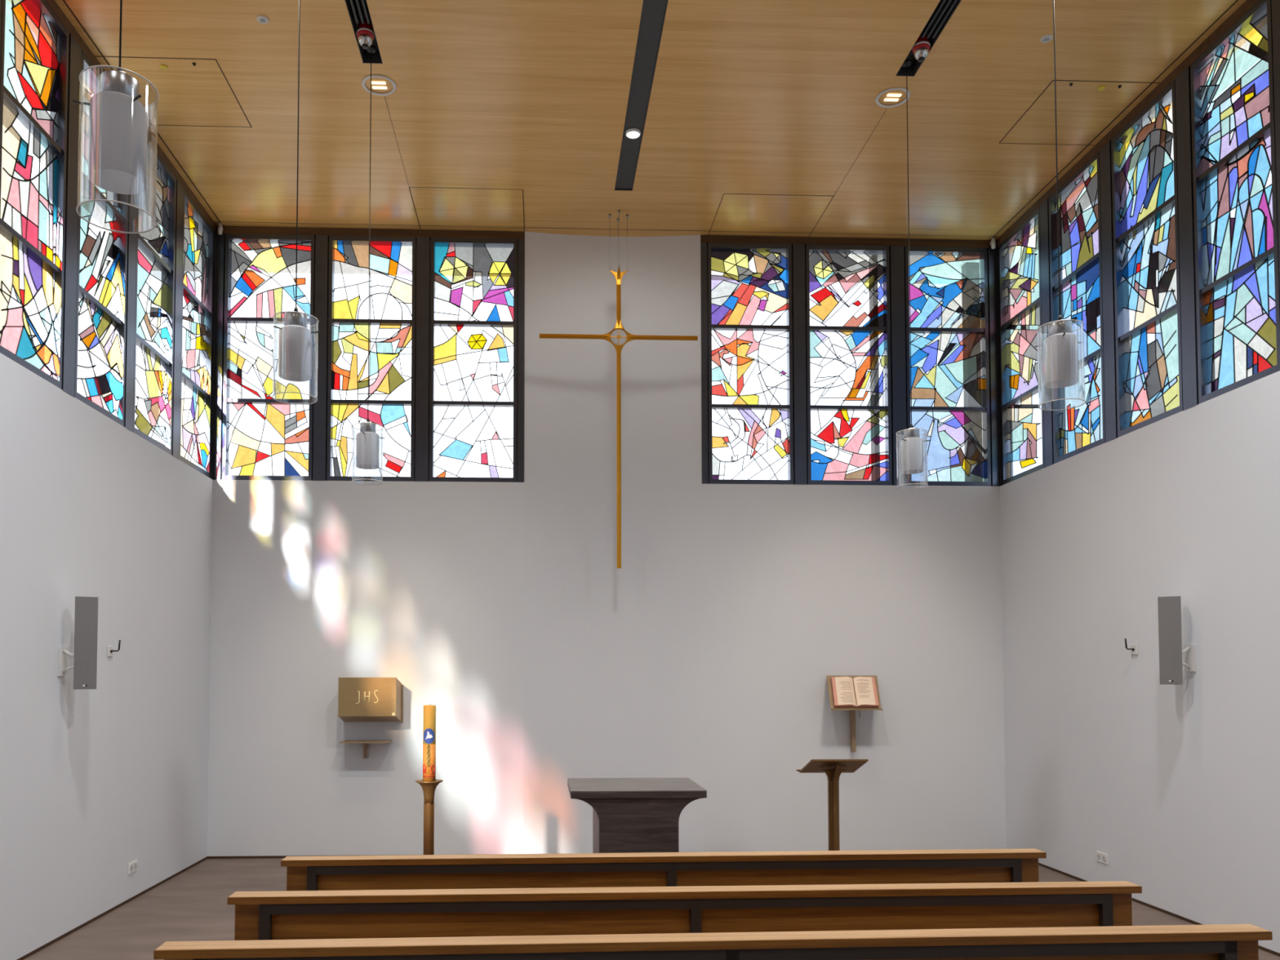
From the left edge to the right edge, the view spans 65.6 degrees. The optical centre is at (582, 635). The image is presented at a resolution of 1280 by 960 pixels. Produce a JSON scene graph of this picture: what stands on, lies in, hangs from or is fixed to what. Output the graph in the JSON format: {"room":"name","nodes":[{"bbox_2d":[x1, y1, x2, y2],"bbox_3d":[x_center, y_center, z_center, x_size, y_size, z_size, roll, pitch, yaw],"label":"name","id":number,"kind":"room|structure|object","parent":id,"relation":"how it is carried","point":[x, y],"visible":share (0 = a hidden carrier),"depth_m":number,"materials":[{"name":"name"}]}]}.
{"room":"house of worship","nodes":[
{"label":"house of worship","id":0,"kind":"room"},
{"bbox_2d":[0,352,213,959],"bbox_3d":[-3.459,-1.224,2.762,0.300,6.171,13.707,0,-2,-2],"label":"wall","id":1,"kind":"structure","parent":0,"point":[95,783],"depth_m":7.05,"materials":[{"name":"white paint"}]},
{"bbox_2d":[0,0,76,393],"bbox_3d":[-3.511,-2.871,6.252,0.124,2.437,0.975,0,-2,-2],"label":"window","id":2,"kind":"structure","parent":1,"relation":"in","point":[36,213],"depth_m":6.38,"materials":[{"name":"glass"}]},
{"bbox_2d":[57,596,98,688],"bbox_3d":[-3.374,0.051,6.622,0.232,0.616,0.150,1,-3,-27],"label":"wall speaker","id":3,"kind":"object","parent":1,"relation":"attached to","point":[86,616],"visible":1,"depth_m":6.58,"materials":[{"name":"white plastic"}]},
{"bbox_2d":[73,596,97,688],"bbox_3d":[-3.301,0.050,6.580,0.137,0.614,0.006,1,-3,-27],"label":"grille","id":4,"kind":"object","parent":3,"relation":"attached to","point":[86,616],"depth_m":6.58,"materials":[{"name":"grey metal"}]},
{"bbox_2d":[69,42,133,429],"bbox_3d":[-3.552,-2.831,7.226,0.124,2.437,0.975,0,-2,-2],"label":"window","id":5,"kind":"structure","parent":1,"relation":"in","point":[108,393],"depth_m":7.26,"materials":[{"name":"glass"}]},
{"bbox_2d":[106,640,120,657],"bbox_3d":[-3.463,0.096,7.331,0.082,0.126,0.080,0,-2,-2],"label":"wall hook","id":6,"kind":"object","parent":1,"relation":"attached to","point":[109,648],"visible":1,"depth_m":7.32,"materials":[{"name":"white plastic"}]},
{"bbox_2d":[128,860,137,874],"bbox_3d":[-3.517,1.814,7.745,0.014,0.084,0.160,0,-2,-2],"label":"power socket","id":7,"kind":"object","parent":1,"relation":"attached to","point":[132,867],"visible":1,"depth_m":7.73,"materials":[{"name":"white plastic"}]},
{"bbox_2d":[128,140,180,457],"bbox_3d":[-3.594,-2.791,8.204,0.124,2.437,0.985,0,-2,-2],"label":"window","id":8,"kind":"structure","parent":1,"relation":"in","point":[155,255],"depth_m":8.35,"materials":[{"name":"glass"}]},
{"bbox_2d":[175,184,217,479],"bbox_3d":[-3.635,-2.751,9.185,0.124,2.437,0.980,0,-2,-2],"label":"window","id":9,"kind":"structure","parent":1,"relation":"in","point":[201,380],"depth_m":9.33,"materials":[{"name":"glass"}]},
{"bbox_2d":[207,231,1006,856],"bbox_3d":[0.293,-0.932,9.924,8.402,6.171,0.300,0,-2,-2],"label":"wall","id":10,"kind":"structure","parent":0,"point":[706,658],"depth_m":9.77,"materials":[{"name":"white paint"}]},
{"bbox_2d":[213,233,321,480],"bbox_3d":[-3.088,-2.728,9.763,1.022,2.437,0.124,0,-2,-2],"label":"window","id":11,"kind":"structure","parent":10,"relation":"in","point":[229,257],"depth_m":9.73,"materials":[{"name":"glass"}]},
{"bbox_2d":[339,740,392,758],"bbox_3d":[-2.069,1.096,9.461,0.458,0.170,0.260,0,-2,-2],"label":"console","id":12,"kind":"object","parent":10,"relation":"attached to","point":[364,742],"visible":1,"depth_m":9.51,"materials":[{"name":"beige metal"}]},
{"bbox_2d":[337,677,403,721],"bbox_3d":[-2.022,0.616,9.459,0.568,0.428,0.306,0,-2,-2],"label":"tabernacle","id":13,"kind":"object","parent":10,"relation":"attached to","point":[359,699],"visible":1,"depth_m":9.32,"materials":[{"name":"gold metal"}]},
{"bbox_2d":[319,235,423,481],"bbox_3d":[-2.080,-2.726,9.805,0.996,2.437,0.124,0,-2,-2],"label":"window","id":14,"kind":"structure","parent":10,"relation":"in","point":[353,251],"depth_m":9.78,"materials":[{"name":"glass"}]},
{"bbox_2d":[422,237,524,482],"bbox_3d":[-1.081,-2.724,9.847,1.004,2.437,0.124,0,-2,-2],"label":"window","id":15,"kind":"structure","parent":10,"relation":"in","point":[479,255],"depth_m":9.83,"materials":[{"name":"glass"}]},
{"bbox_2d":[700,242,800,484],"bbox_3d":[1.676,-2.720,9.963,0.994,2.437,0.124,0,-2,-2],"label":"window","id":16,"kind":"structure","parent":10,"relation":"in","point":[723,308],"depth_m":9.94,"materials":[{"name":"glass"}]},
{"bbox_2d":[799,244,900,485],"bbox_3d":[2.675,-2.718,10.006,1.006,2.437,0.124,0,-2,-2],"label":"window","id":17,"kind":"structure","parent":10,"relation":"in","point":[884,317],"depth_m":9.98,"materials":[{"name":"glass"}]},
{"bbox_2d":[826,675,883,751],"bbox_3d":[2.646,0.765,9.628,0.541,0.748,0.349,0,-2,-2],"label":"book stand","id":18,"kind":"object","parent":10,"relation":"attached to","point":[852,710],"visible":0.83,"depth_m":9.72,"materials":[{"name":"brown wood"}]},
{"bbox_2d":[830,676,878,717],"bbox_3d":[2.642,0.595,9.599,0.477,0.392,0.304,0,-2,-2],"label":"open book","id":19,"kind":"object","parent":18,"relation":"on","point":[859,692],"visible":1,"depth_m":9.59,"materials":[{"name":"beige paper"}]},
{"bbox_2d":[897,245,999,486],"bbox_3d":[3.685,-2.716,10.048,1.016,2.437,0.124,0,-2,-2],"label":"window","id":20,"kind":"structure","parent":10,"relation":"in","point":[966,343],"depth_m":10.03,"materials":[{"name":"glass"}]},
{"bbox_2d":[8,0,1257,249],"bbox_3d":[0.582,-4.369,3.212,8.402,0.150,14.007,0,-2,-2],"label":"ceiling","id":21,"kind":"structure","parent":0,"point":[751,98],"depth_m":7.70,"materials":[{"name":"brown wood"}]},
{"bbox_2d":[72,0,159,233],"bbox_3d":[-1.377,-2.783,2.987,0.223,3.108,0.228,0,-2,-2],"label":"pendant lamp","id":22,"kind":"object","parent":21,"relation":"hanging from","point":[117,118],"visible":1,"depth_m":2.88,"materials":[{"name":"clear glass"}]},
{"bbox_2d":[160,64,167,69],"bbox_3d":[-3.043,-4.125,7.194,0.052,0.012,0.052,0,-2,-2],"label":"ceiling disc","id":23,"kind":"object","parent":21,"relation":"attached to","point":[162,66],"visible":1,"depth_m":7.18,"materials":[{"name":"gold metal"}]},
{"bbox_2d":[217,222,222,235],"bbox_3d":[-3.547,-3.973,9.701,0.044,0.110,0.074,0,-2,-2],"label":"sensor","id":24,"kind":"object","parent":21,"relation":"attached to","point":[220,224],"visible":1,"depth_m":9.67,"materials":[{"name":"white plastic"}]},
{"bbox_2d":[256,14,269,23],"bbox_3d":[-2.156,-4.142,6.672,0.080,0.020,0.080,0,-2,-2],"label":"ceiling sensor","id":25,"kind":"object","parent":21,"relation":"attached to","point":[261,19],"visible":1,"depth_m":6.66,"materials":[{"name":"white plastic"}]},
{"bbox_2d":[361,75,396,95],"bbox_3d":[-1.526,-4.117,7.416,0.256,0.007,0.256,0,-2,-2],"label":"recessed light","id":26,"kind":"object","parent":21,"relation":"in","point":[366,78],"visible":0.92,"depth_m":7.40,"materials":[{"name":"white plastic"}]},
{"bbox_2d":[539,209,697,568],"bbox_3d":[0.343,-2.336,9.436,1.514,3.405,0.190,0,-2,-2],"label":"cross","id":27,"kind":"object","parent":21,"relation":"hanging from","point":[618,275],"visible":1,"depth_m":9.43,"materials":[{"name":"gold metal"}]},
{"bbox_2d":[345,0,961,191],"bbox_3d":[0.625,-4.373,2.627,4.038,0.109,12.836,0,-2,-2],"label":"track","id":28,"kind":"structure","parent":21,"relation":"attached to","point":[653,11],"depth_m":7.15,"materials":[{"name":"black metal"}]},
{"bbox_2d":[271,0,319,404],"bbox_3d":[-1.410,-2.705,4.893,0.223,3.108,0.228,1,-3,-31],"label":"pendant lamp","id":29,"kind":"object","parent":28,"relation":"hanging from","point":[295,357],"visible":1,"depth_m":4.79,"materials":[{"name":"glass"}]},
{"bbox_2d":[356,17,373,48],"bbox_3d":[-1.505,-4.157,6.858,0.120,0.175,0.120,0,-2,-2],"label":"spotlight","id":30,"kind":"object","parent":28,"relation":"attached to","point":[365,32],"visible":0.98,"depth_m":6.82,"materials":[{"name":"red plastic"}]},
{"bbox_2d":[351,44,385,485],"bbox_3d":[-1.510,-2.620,6.974,0.228,3.108,0.223,-1,-3,25],"label":"pendant lamp","id":31,"kind":"object","parent":28,"relation":"hanging from","point":[367,441],"visible":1,"depth_m":6.88,"materials":[{"name":"glass"}]},
{"bbox_2d":[625,128,640,138],"bbox_3d":[0.411,-4.096,8.088,0.124,0.022,0.124,0,-2,-2],"label":"spotlight","id":32,"kind":"object","parent":28,"relation":"attached to","point":[633,133],"visible":1,"depth_m":8.07,"materials":[{"name":"white paint"}]},
{"bbox_2d":[896,59,929,489],"bbox_3d":[2.348,-2.613,7.143,0.223,3.108,0.228,1,-2,-20],"label":"pendant lamp","id":33,"kind":"object","parent":28,"relation":"hanging from","point":[912,445],"visible":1,"depth_m":7.04,"materials":[{"name":"white glass"}]},
{"bbox_2d":[912,32,929,62],"bbox_3d":[2.393,-4.152,7.002,0.120,0.175,0.120,0,-2,-2],"label":"spotlight","id":34,"kind":"object","parent":28,"relation":"attached to","point":[921,48],"visible":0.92,"depth_m":6.96,"materials":[{"name":"red plastic"}]},
{"bbox_2d":[1035,0,1085,410],"bbox_3d":[2.378,-2.700,5.000,0.228,3.108,0.223,-2,-3,36],"label":"pendant lamp","id":35,"kind":"object","parent":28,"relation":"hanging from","point":[1060,348],"visible":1,"depth_m":4.90,"materials":[{"name":"glass"}]},
{"bbox_2d":[875,87,910,107],"bbox_3d":[2.370,-4.110,7.573,0.256,0.007,0.256,0,-2,-2],"label":"recessed light","id":36,"kind":"object","parent":21,"relation":"in","point":[878,95],"visible":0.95,"depth_m":7.56,"materials":[{"name":"white plastic"}]},
{"bbox_2d":[990,237,995,248],"bbox_3d":[4.149,-3.960,10.025,0.044,0.110,0.074,0,-2,-2],"label":"sensor","id":37,"kind":"object","parent":21,"relation":"attached to","point":[993,242],"visible":1,"depth_m":10.00,"materials":[{"name":"white plastic"}]},
{"bbox_2d":[1040,34,1053,42],"bbox_3d":[3.217,-4.134,6.872,0.080,0.020,0.080,0,-2,-2],"label":"ceiling sensor","id":38,"kind":"object","parent":21,"relation":"attached to","point":[1046,38],"visible":1,"depth_m":6.86,"materials":[{"name":"white plastic"}]},
{"bbox_2d":[1097,85,1105,90],"bbox_3d":[3.902,-4.115,7.451,0.052,0.012,0.052,0,-2,-2],"label":"ceiling disc","id":39,"kind":"object","parent":21,"relation":"attached to","point":[1101,87],"visible":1,"depth_m":7.44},
{"bbox_2d":[4,0,1262,284],"bbox_3d":[0.292,-4.543,3.206,9.622,0.360,16.007,0,-2,-2],"label":"stained glass","id":40,"kind":"structure","parent":0,"point":[267,260],"depth_m":10.54,"materials":[{"name":"glass"}]},
{"bbox_2d":[23,857,1279,959],"bbox_3d":[0.586,1.943,2.854,8.402,0.150,14.407,0,-2,-2],"label":"floor","id":41,"kind":"structure","parent":0,"point":[192,905],"depth_m":7.26,"materials":[{"name":"brown wood"}]},
{"bbox_2d":[415,779,443,854],"bbox_3d":[-1.106,1.543,7.113,0.280,0.996,0.280,0,-2,-2],"label":"candle stand","id":42,"kind":"object","parent":41,"relation":"on","point":[428,788],"visible":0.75,"depth_m":7.09,"materials":[{"name":"brown wood"}]},
{"bbox_2d":[422,704,435,781],"bbox_3d":[-1.106,0.769,7.141,0.092,0.554,0.098,0,-2,-2],"label":"candle","id":43,"kind":"object","parent":42,"relation":"on","point":[428,711],"visible":1,"depth_m":7.11,"materials":[{"name":"orange wax"}]},
{"bbox_2d":[415,779,443,804],"bbox_3d":[-1.106,1.129,7.130,0.198,0.166,0.198,0,-2,-2],"label":"tray","id":44,"kind":"object","parent":42,"relation":"on","point":[428,788],"depth_m":7.09,"materials":[{"name":"brown wood"}]},
{"bbox_2d":[567,777,706,853],"bbox_3d":[0.358,1.545,6.999,0.910,0.984,0.830,0,-2,-2],"label":"altar","id":45,"kind":"object","parent":41,"relation":"on","point":[630,815],"visible":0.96,"depth_m":6.61,"materials":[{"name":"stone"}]},
{"bbox_2d":[280,848,1046,890],"bbox_3d":[0.433,1.537,5.167,3.848,0.850,0.472,0,-2,-3],"label":"pew","id":46,"kind":"object","parent":41,"relation":"on","point":[408,872],"visible":0.46,"depth_m":4.96,"materials":[{"name":"brown wood"}]},
{"bbox_2d":[226,880,1142,940],"bbox_3d":[0.461,1.504,4.356,3.848,0.850,0.472,0,-2,-3],"label":"pew","id":47,"kind":"object","parent":41,"relation":"on","point":[560,911],"visible":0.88,"depth_m":4.16,"materials":[{"name":"brown wood"}]},
{"bbox_2d":[153,924,1272,959],"bbox_3d":[0.496,1.473,3.591,3.848,0.850,0.472,0,-2,-4],"label":"pew","id":48,"kind":"object","parent":41,"relation":"on","point":[1218,941],"visible":1,"depth_m":3.41,"materials":[{"name":"brown wood"}]},
{"bbox_2d":[795,759,868,850],"bbox_3d":[1.816,1.465,7.192,0.430,1.158,0.385,0,-2,-2],"label":"lectern","id":49,"kind":"object","parent":41,"relation":"on","point":[833,768],"visible":0.59,"depth_m":7.15,"materials":[{"name":"brown wood"}]},
{"bbox_2d":[1000,370,1279,953],"bbox_3d":[4.636,-1.210,3.103,0.300,6.171,13.707,0,-2,-2],"label":"wall","id":50,"kind":"structure","parent":0,"point":[1179,785],"depth_m":7.45,"materials":[{"name":"white paint"}]},
{"bbox_2d":[20,0,1259,248],"bbox_3d":[0.522,-4.196,4.632,8.122,0.078,10.872,0,-2,-2],"label":"trim","id":51,"kind":"structure","parent":50,"relation":"attached to","point":[1247,5],"depth_m":9.76,"materials":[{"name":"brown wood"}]},
{"bbox_2d":[17,853,1279,959],"bbox_3d":[0.588,1.855,2.808,7.802,0.022,13.707,0,-2,-2],"label":"baseboard","id":52,"kind":"structure","parent":50,"relation":"attached to","point":[78,927],"depth_m":7.62,"materials":[{"name":"brown wood"}]},
{"bbox_2d":[62,0,1238,239],"bbox_3d":[0.588,-4.301,3.059,7.802,0.004,13.707,0,-2,-2],"label":"trim","id":53,"kind":"structure","parent":50,"relation":"attached to","point":[64,1],"depth_m":8.24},
{"bbox_2d":[995,203,1048,485],"bbox_3d":[4.275,-2.737,9.530,0.124,2.437,0.955,0,-2,-2],"label":"window","id":54,"kind":"structure","parent":50,"relation":"in","point":[1016,302],"depth_m":9.59,"materials":[{"name":"glass"}]},
{"bbox_2d":[1043,146,1111,466],"bbox_3d":[4.316,-2.777,8.562,0.124,2.437,0.985,0,-2,-2],"label":"window","id":55,"kind":"structure","parent":50,"relation":"in","point":[1082,245],"depth_m":8.54,"materials":[{"name":"glass"}]},
{"bbox_2d":[1096,850,1108,864],"bbox_3d":[4.261,1.825,8.129,0.014,0.084,0.160,0,-2,-2],"label":"power socket","id":56,"kind":"object","parent":50,"relation":"attached to","point":[1101,857],"visible":1,"depth_m":8.12,"materials":[{"name":"white paint"}]},
{"bbox_2d":[1124,638,1137,654],"bbox_3d":[4.249,0.087,7.690,0.082,0.126,0.080,0,-2,-2],"label":"wall hook","id":57,"kind":"object","parent":50,"relation":"attached to","point":[1134,647],"visible":1,"depth_m":7.68,"materials":[{"name":"white plastic"}]},
{"bbox_2d":[1104,73,1190,439],"bbox_3d":[4.358,-2.817,7.581,0.124,2.437,0.980,0,-2,-2],"label":"window","id":58,"kind":"structure","parent":50,"relation":"in","point":[1153,378],"depth_m":7.62,"materials":[{"name":"glass"}]},
{"bbox_2d":[1157,595,1195,684],"bbox_3d":[4.223,0.037,7.041,0.223,0.623,0.167,-1,-3,31],"label":"wall speaker","id":59,"kind":"object","parent":50,"relation":"attached to","point":[1169,608],"visible":1,"depth_m":6.99,"materials":[{"name":"white plastic"}]},
{"bbox_2d":[1157,595,1182,684],"bbox_3d":[4.148,0.035,6.994,0.139,0.621,0.006,-1,-3,31],"label":"grille","id":60,"kind":"object","parent":59,"relation":"attached to","point":[1169,608],"depth_m":6.99,"materials":[{"name":"grey metal"}]},
{"bbox_2d":[1181,0,1279,407],"bbox_3d":[4.399,-2.857,6.603,0.124,2.437,0.980,0,-2,-2],"label":"window","id":61,"kind":"structure","parent":50,"relation":"in","point":[1234,338],"depth_m":6.67,"materials":[{"name":"glass"}]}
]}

